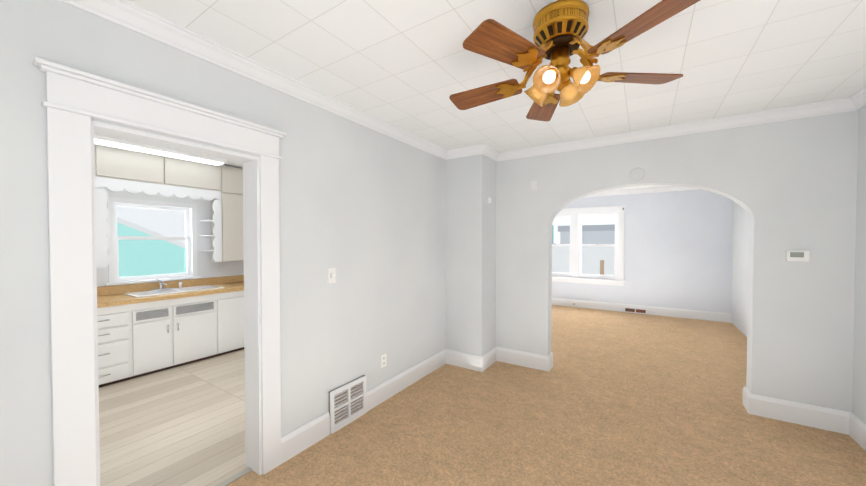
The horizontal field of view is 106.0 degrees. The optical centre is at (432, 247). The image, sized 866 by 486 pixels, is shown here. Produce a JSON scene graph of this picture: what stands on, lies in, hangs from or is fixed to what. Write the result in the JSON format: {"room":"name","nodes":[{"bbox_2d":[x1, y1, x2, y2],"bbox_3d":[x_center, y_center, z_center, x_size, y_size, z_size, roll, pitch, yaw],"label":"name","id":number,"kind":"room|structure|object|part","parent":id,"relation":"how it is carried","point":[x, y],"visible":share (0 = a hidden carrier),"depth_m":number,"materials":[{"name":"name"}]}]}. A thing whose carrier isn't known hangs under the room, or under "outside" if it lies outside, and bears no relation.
{"room":"empty dining room","nodes":[
{"label":"empty dining room","id":0,"kind":"room"},
{"bbox_2d":[117,207,185,243],"bbox_3d":[-21.265,-3.939,24.270,10.800,11.050,16.200,1,1,33],"label":"sky","id":1,"kind":"structure","parent":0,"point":[153,220],"depth_m":20.80,"materials":[{"name":"white"}]},
{"bbox_2d":[97,187,243,286],"bbox_3d":[-3.466,0.124,4.142,0.150,2.500,4.310,1,1,33],"label":"wall","id":2,"kind":"structure","parent":0,"point":[207,267],"depth_m":4.46,"materials":[{"name":"paint"}]},
{"bbox_2d":[94,144,97,176],"bbox_3d":[-3.735,-0.439,3.285,0.317,1.305,0.405,1,1,33],"label":"upper cabinet","id":3,"kind":"object","parent":2,"relation":"attached to","point":[95,145],"depth_m":3.38,"materials":[{"name":"beige paint"}]},
{"bbox_2d":[98,144,165,184],"bbox_3d":[-3.466,-0.918,3.691,0.317,0.360,0.583,1,1,33],"label":"upper cabinet","id":4,"kind":"object","parent":2,"relation":"attached to","point":[130,165],"depth_m":3.60,"materials":[{"name":"beige paint"}]},
{"bbox_2d":[95,177,221,285],"bbox_3d":[-3.362,-0.158,4.004,0.470,1.168,1.196,1,1,33],"label":"kitchen window","id":5,"kind":"structure","parent":2,"relation":"in","point":[111,258],"depth_m":3.92,"materials":[{"name":"white wood"}]},
{"bbox_2d":[97,275,243,294],"bbox_3d":[-3.392,0.479,4.100,0.020,0.100,4.290,1,1,33],"label":"backsplash","id":6,"kind":"structure","parent":2,"relation":"attached to","point":[120,289],"depth_m":4.09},
{"bbox_2d":[166,157,221,191],"bbox_3d":[-3.139,-0.927,4.194,0.317,0.360,0.617,1,1,33],"label":"upper cabinet","id":7,"kind":"object","parent":2,"relation":"attached to","point":[179,172],"depth_m":4.10,"materials":[{"name":"beige paint"}]},
{"bbox_2d":[210,165,243,261],"bbox_3d":[-2.808,-0.463,4.713,0.317,1.305,0.600,1,1,33],"label":"upper cabinet","id":8,"kind":"object","parent":2,"relation":"attached to","point":[232,177],"depth_m":4.50,"materials":[{"name":"beige paint"}]},
{"bbox_2d":[99,349,246,485],"bbox_3d":[-2.249,1.438,3.284,3.150,0.100,4.460,1,1,33],"label":"floor","id":9,"kind":"structure","parent":0,"point":[183,425],"depth_m":2.55,"materials":[{"name":"beige wood"}]},
{"bbox_2d":[97,303,132,387],"bbox_3d":[-3.526,0.987,3.372,0.598,0.800,0.458,1,1,33],"label":"base cabinet","id":10,"kind":"object","parent":9,"relation":"on","point":[115,324],"depth_m":3.30,"materials":[{"name":"white paint"}]},
{"bbox_2d":[133,299,176,378],"bbox_3d":[-3.304,0.981,3.713,0.598,0.800,0.357,1,1,33],"label":"base cabinet","id":11,"kind":"object","parent":9,"relation":"on","point":[144,329],"depth_m":3.56,"materials":[{"name":"white paint"}]},
{"bbox_2d":[173,295,220,366],"bbox_3d":[-3.081,0.975,4.056,0.598,0.800,0.460,1,1,33],"label":"base cabinet","id":12,"kind":"object","parent":9,"relation":"on","point":[196,329],"depth_m":3.90,"materials":[{"name":"white paint"}]},
{"bbox_2d":[97,283,243,306],"bbox_3d":[-3.138,0.555,3.936,0.626,0.045,4.290,1,1,33],"label":"countertop","id":13,"kind":"structure","parent":12,"relation":"on","point":[214,288],"depth_m":3.74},
{"bbox_2d":[217,291,243,354],"bbox_3d":[-2.793,0.968,4.500,0.598,0.800,0.600,1,1,33],"label":"base cabinet","id":14,"kind":"object","parent":9,"relation":"on","point":[230,306],"depth_m":4.23,"materials":[{"name":"white paint"}]},
{"bbox_2d":[0,0,444,485],"bbox_3d":[-0.907,0.153,2.392,0.150,2.500,4.460,1,1,33],"label":"wall","id":15,"kind":"structure","parent":0,"point":[361,209],"depth_m":2.18,"materials":[{"name":"paint"}]},
{"bbox_2d":[32,57,286,485],"bbox_3d":[-1.312,0.329,1.737,0.230,2.170,1.029,1,1,33],"label":"door frame","id":16,"kind":"structure","parent":15,"relation":"attached to","point":[75,102],"depth_m":1.41,"materials":[{"name":"white wood"}]},
{"bbox_2d":[215,467,252,485],"bbox_3d":[-1.348,1.409,1.778,0.050,0.008,0.699,1,1,33],"label":"threshold strip","id":17,"kind":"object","parent":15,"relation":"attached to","point":[233,478],"depth_m":1.99,"materials":[{"name":"beige wood"}]},
{"bbox_2d":[59,0,446,159],"bbox_3d":[-0.885,-1.052,2.202,0.070,0.085,3.900,1,1,33],"label":"crown molding","id":18,"kind":"structure","parent":15,"relation":"attached to","point":[132,17],"depth_m":1.82,"materials":[{"name":"white wood"}]},
{"bbox_2d":[281,412,329,463],"bbox_3d":[-0.887,1.322,2.285,0.020,0.165,0.390,1,1,33],"label":"baseboard","id":19,"kind":"structure","parent":15,"relation":"attached to","point":[316,430],"depth_m":2.26,"materials":[{"name":"white wood"}]},
{"bbox_2d":[328,268,335,283],"bbox_3d":[-0.757,0.214,2.463,0.023,0.115,0.070,1,1,33],"label":"dimmer switch","id":20,"kind":"object","parent":15,"relation":"attached to","point":[331,275],"visible":1,"depth_m":2.46,"materials":[{"name":"white plastic"}]},
{"bbox_2d":[329,375,366,433],"bbox_3d":[-0.673,1.242,2.604,0.030,0.315,0.370,1,1,33],"label":"air vent","id":21,"kind":"object","parent":15,"relation":"in","point":[347,403],"visible":1,"depth_m":2.58,"materials":[{"name":"white metal"}]},
{"bbox_2d":[381,354,385,367],"bbox_3d":[-0.447,1.031,2.967,0.010,0.115,0.070,1,1,33],"label":"duplex electrical outlet","id":22,"kind":"object","parent":15,"relation":"attached to","point":[383,360],"visible":1,"depth_m":2.96,"materials":[{"name":"white plastic"}]},
{"bbox_2d":[366,349,444,410],"bbox_3d":[-0.209,1.305,3.329,0.020,0.165,1.340,1,1,33],"label":"baseboard","id":23,"kind":"structure","parent":15,"relation":"attached to","point":[378,394],"depth_m":3.18,"materials":[{"name":"white wood"}]},
{"bbox_2d":[445,154,495,355],"bbox_3d":[0.456,0.127,3.921,0.470,2.500,0.410,1,1,33],"label":"column","id":24,"kind":"structure","parent":0,"point":[470,264],"depth_m":3.75,"materials":[{"name":"paint"}]},
{"bbox_2d":[445,349,484,371],"bbox_3d":[0.360,1.298,3.747,0.460,0.165,0.020,1,1,33],"label":"baseboard","id":25,"kind":"structure","parent":24,"relation":"attached to","point":[469,361],"depth_m":3.73,"materials":[{"name":"white wood"}]},
{"bbox_2d":[447,144,486,158],"bbox_3d":[0.392,-1.076,3.656,0.450,0.085,0.070,1,1,33],"label":"crown molding","id":26,"kind":"structure","parent":24,"relation":"attached to","point":[482,148],"depth_m":3.66,"materials":[{"name":"white wood"}]},
{"bbox_2d":[481,347,496,369],"bbox_3d":[0.648,1.297,3.786,0.020,0.165,0.360,1,1,33],"label":"baseboard","id":27,"kind":"structure","parent":24,"relation":"attached to","point":[491,356],"depth_m":3.80,"materials":[{"name":"white wood"}]},
{"bbox_2d":[487,145,498,160],"bbox_3d":[0.661,-1.077,3.720,0.070,0.085,0.330,1,1,33],"label":"crown molding","id":28,"kind":"structure","parent":24,"relation":"attached to","point":[493,154],"depth_m":3.75,"materials":[{"name":"white wood"}]},
{"bbox_2d":[126,0,865,191],"bbox_3d":[0.381,-1.185,4.031,6.700,0.120,8.650,1,1,33],"label":"ceiling","id":29,"kind":"structure","parent":0,"point":[410,66],"depth_m":1.87,"materials":[{"name":"tile"}]},
{"bbox_2d":[94,135,226,165],"bbox_3d":[-3.076,-1.088,3.684,0.220,0.062,1.300,1,1,33],"label":"light","id":30,"kind":"object","parent":29,"relation":"attached to","point":[121,144],"visible":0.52,"depth_m":3.59,"materials":[{"name":"white plastic"}]},
{"bbox_2d":[449,0,699,120],"bbox_3d":[0.569,-0.890,1.549,1.081,0.385,1.094,1,1,33],"label":"fan","id":31,"kind":"object","parent":29,"relation":"hanging from","point":[560,28],"visible":1,"depth_m":1.46,"materials":[{"name":"brown wood"}]},
{"bbox_3d":[0.279,-0.816,1.749,0.379,0.006,0.152,0,-10,33],"label":"blade","id":32,"kind":"part","parent":31,"relation":"part of","materials":[{"name":"brown wood"}]},
{"label":"blade","id":33,"kind":"part","parent":31,"relation":"part of","materials":[{"name":"brown wood"}]},
{"bbox_3d":[0.393,-0.809,1.673,0.160,0.009,0.116,0,-10,33],"label":"iron plate","id":34,"kind":"part","parent":31,"relation":"part of","materials":[{"name":"gold metal"}]},
{"bbox_3d":[0.407,-0.802,1.391,0.160,0.009,0.116,-5,-7,-37],"label":"iron plate","id":35,"kind":"part","parent":31,"relation":"part of","materials":[{"name":"gold metal"}]},
{"bbox_3d":[0.491,-0.871,1.610,0.140,0.138,0.094,1,1,33],"label":"iron arm","id":36,"kind":"part","parent":31,"relation":"part of"},
{"bbox_3d":[0.519,-0.758,1.623,0.124,0.119,0.120,-1,1,-45],"label":"lamp shade","id":37,"kind":"part","parent":31,"relation":"part of","materials":[{"name":"orange glass"}]},
{"bbox_3d":[0.649,-0.821,1.920,0.152,0.006,0.379,11,2,7],"label":"blade","id":38,"kind":"part","parent":31,"relation":"part of","materials":[{"name":"brown wood"}]},
{"bbox_3d":[0.496,-0.869,1.460,0.140,0.138,0.094,-1,1,-38],"label":"iron arm","id":39,"kind":"part","parent":31,"relation":"part of"},
{"bbox_3d":[0.517,-0.755,1.460,0.120,0.119,0.124,-1,1,-45],"label":"lamp shade","id":40,"kind":"part","parent":31,"relation":"part of","materials":[{"name":"orange glass"}]},
{"bbox_3d":[0.528,-0.772,1.471,0.074,0.070,0.056,-1,1,-45],"label":"light bulb","id":41,"kind":"part","parent":31,"relation":"part of","materials":[{"name":"white glass"}]},
{"bbox_3d":[0.630,-0.811,1.784,0.116,0.009,0.160,11,2,7],"label":"iron plate","id":42,"kind":"part","parent":31,"relation":"part of","materials":[{"name":"gold metal"}]},
{"bbox_3d":[0.639,-0.812,1.579,0.069,0.065,0.046,-1,1,-45],"label":"light arm","id":43,"kind":"part","parent":31,"relation":"part of"},
{"bbox_3d":[0.682,-0.758,1.622,0.120,0.119,0.124,-1,1,-45],"label":"lamp shade","id":44,"kind":"part","parent":31,"relation":"part of","materials":[{"name":"orange glass"}]},
{"bbox_3d":[0.638,-0.810,1.501,0.046,0.065,0.069,-1,1,-45],"label":"light arm","id":45,"kind":"part","parent":31,"relation":"part of"},
{"bbox_3d":[0.652,-0.868,1.421,0.094,0.138,0.140,0,1,-24],"label":"iron arm","id":46,"kind":"part","parent":31,"relation":"part of"},
{"bbox_3d":[0.670,-0.772,1.470,0.056,0.070,0.074,-1,1,-45],"label":"light bulb","id":47,"kind":"part","parent":31,"relation":"part of","materials":[{"name":"white glass"}]},
{"bbox_3d":[0.680,-0.755,1.459,0.124,0.119,0.120,-1,1,-45],"label":"lamp shade","id":48,"kind":"part","parent":31,"relation":"part of","materials":[{"name":"orange glass"}]},
{"bbox_3d":[0.729,-0.870,1.550,0.140,0.138,0.094,0,1,-5],"label":"iron arm","id":49,"kind":"part","parent":31,"relation":"part of"},
{"bbox_3d":[0.701,-0.803,1.317,0.116,0.009,0.160,-12,6,-23],"label":"iron plate","id":50,"kind":"part","parent":31,"relation":"part of","materials":[{"name":"gold metal"}]},
{"bbox_3d":[0.844,-0.807,1.561,0.160,0.009,0.116,0,12,-5],"label":"iron plate","id":51,"kind":"part","parent":31,"relation":"part of","materials":[{"name":"gold metal"}]},
{"bbox_3d":[0.981,-0.815,1.570,0.379,0.006,0.152,0,12,-5],"label":"blade","id":52,"kind":"part","parent":31,"relation":"part of","materials":[{"name":"brown wood"}]},
{"bbox_3d":[0.755,-0.809,1.191,0.152,0.006,0.379,-12,6,-23],"label":"blade","id":53,"kind":"part","parent":31,"relation":"part of","materials":[{"name":"brown wood"}]},
{"bbox_2d":[227,361,865,485],"bbox_3d":[0.561,1.469,1.461,3.550,0.100,4.460,1,1,33],"label":"floor","id":54,"kind":"structure","parent":0,"point":[497,423],"depth_m":2.33,"materials":[{"name":"beige carpet"}]},
{"bbox_2d":[552,189,732,312],"bbox_3d":[3.366,0.073,7.182,4.800,2.500,0.150,1,1,33],"label":"wall","id":55,"kind":"structure","parent":0,"point":[678,246],"depth_m":6.29,"materials":[{"name":"paint"}]},
{"bbox_2d":[552,205,625,285],"bbox_3d":[3.182,-0.042,7.282,1.940,1.655,0.240,1,1,33],"label":"double window","id":56,"kind":"structure","parent":55,"relation":"in","point":[574,275],"depth_m":7.11,"materials":[{"name":"white wood"}]},
{"bbox_2d":[552,297,731,322],"bbox_3d":[3.320,1.241,7.130,4.800,0.165,0.020,1,1,33],"label":"baseboard","id":57,"kind":"structure","parent":55,"relation":"attached to","point":[651,310],"depth_m":6.43,"materials":[{"name":"white wood"}]},
{"bbox_2d":[624,307,646,313],"bbox_3d":[4.099,1.280,6.605,0.400,0.105,0.012,1,1,33],"label":"air vent register","id":58,"kind":"object","parent":57,"relation":"attached to","point":[635,310],"visible":1,"depth_m":6.60,"materials":[{"name":"white metal"}]},
{"bbox_2d":[586,186,699,196],"bbox_3d":[3.306,-1.133,7.069,4.800,0.085,0.070,1,1,33],"label":"crown molding","id":59,"kind":"structure","parent":55,"relation":"attached to","point":[674,188],"depth_m":6.49,"materials":[{"name":"white wood"}]},
{"bbox_2d":[550,305,747,412],"bbox_3d":[2.266,1.401,5.510,5.100,0.100,4.190,1,1,33],"label":"floor carpet","id":60,"kind":"object","parent":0,"point":[700,361],"visible":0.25,"depth_m":4.22,"materials":[{"name":"beige carpet"}]},
{"bbox_2d":[496,110,857,411],"bbox_3d":[0.498,0.122,4.234,6.700,2.500,0.160,1,1,33],"label":"wall","id":61,"kind":"structure","parent":0,"point":[788,185],"depth_m":2.69,"materials":[{"name":"paint"}]},
{"bbox_2d":[497,347,552,371],"bbox_3d":[1.028,1.297,3.802,0.640,0.165,0.020,1,1,33],"label":"baseboard","id":62,"kind":"structure","parent":61,"relation":"attached to","point":[530,360],"depth_m":3.76,"materials":[{"name":"white wood"}]},
{"bbox_2d":[531,180,536,189],"bbox_3d":[1.149,-0.704,3.698,0.070,0.110,0.006,1,1,33],"label":"cover plate","id":63,"kind":"object","parent":61,"relation":"attached to","point":[534,185],"visible":1,"depth_m":3.69,"materials":[{"name":"white paint"}]},
{"bbox_2d":[630,168,644,180],"bbox_3d":[1.976,-0.710,3.154,0.124,0.124,0.016,1,1,33],"label":"medallion","id":64,"kind":"object","parent":61,"relation":"attached to","point":[636,174],"visible":1,"depth_m":3.15,"materials":[{"name":"paint"}]},
{"bbox_2d":[495,98,846,161],"bbox_3d":[1.895,-1.068,3.169,2.740,0.085,0.070,1,1,33],"label":"crown molding","id":65,"kind":"structure","parent":61,"relation":"attached to","point":[837,105],"depth_m":2.90,"materials":[{"name":"white wood"}]},
{"bbox_2d":[742,386,747,406],"bbox_3d":[2.992,1.315,2.741,0.570,0.165,0.020,1,1,33],"label":"baseboard","id":66,"kind":"structure","parent":61,"relation":"attached to","point":[743,399],"depth_m":2.87,"materials":[{"name":"white wood"}]},
{"bbox_2d":[745,389,844,433],"bbox_3d":[2.881,1.317,2.599,0.540,0.165,0.020,1,1,33],"label":"baseboard","id":67,"kind":"structure","parent":61,"relation":"attached to","point":[823,418],"depth_m":2.59,"materials":[{"name":"white wood"}]},
{"bbox_2d":[785,250,809,261],"bbox_3d":[2.878,0.069,2.573,0.130,0.087,0.030,1,1,33],"label":"thermostat","id":68,"kind":"object","parent":61,"relation":"attached to","point":[797,256],"visible":1,"depth_m":2.56,"materials":[{"name":"white plastic"}]},
{"bbox_2d":[732,106,865,423],"bbox_3d":[3.128,0.155,2.270,0.150,2.500,8.650,1,1,33],"label":"wall","id":69,"kind":"structure","parent":0,"point":[740,251],"depth_m":2.40,"materials":[{"name":"paint"}]},
{"bbox_2d":[845,411,865,450],"bbox_3d":[1.956,1.350,0.642,0.020,0.165,4.310,1,1,33],"label":"baseboard","id":70,"kind":"structure","parent":69,"relation":"attached to","point":[855,427],"depth_m":2.36,"materials":[{"name":"white wood"}]},
{"bbox_2d":[847,86,865,111],"bbox_3d":[1.935,-1.025,0.616,0.070,0.085,4.310,1,1,33],"label":"crown molding","id":71,"kind":"structure","parent":69,"relation":"attached to","point":[857,101],"depth_m":2.35,"materials":[{"name":"white wood"}]},
{"label":"outside","id":72,"kind":"structure","parent":0,"visible":0},
{"bbox_2d":[553,266,613,274],"bbox_3d":[1.017,1.622,23.609,100.000,0.050,120.000,1,1,33],"label":"ground","id":73,"kind":"structure","parent":72,"point":[612,271],"depth_m":22.75,"materials":[{"name":"white"}]},
{"bbox_2d":[117,217,186,276],"bbox_3d":[-13.056,0.343,11.917,7.500,2.900,9.200,1,1,33],"label":"house","id":74,"kind":"structure","parent":73,"relation":"on","point":[126,225],"depth_m":10.89,"materials":[{"name":"teal"}]},
{"bbox_2d":[552,260,613,274],"bbox_3d":[4.417,1.133,8.635,9.000,1.430,3.398,1,1,33],"label":"railing","id":75,"kind":"object","parent":73,"relation":"on","point":[594,263],"depth_m":10.21,"materials":[{"name":"white"}]},
{"bbox_2d":[552,224,614,267],"bbox_3d":[17.354,-0.391,30.376,60.000,3.750,13.200,1,1,33],"label":"buildings","id":76,"kind":"structure","parent":73,"relation":"on","point":[590,235],"depth_m":27.29}
]}

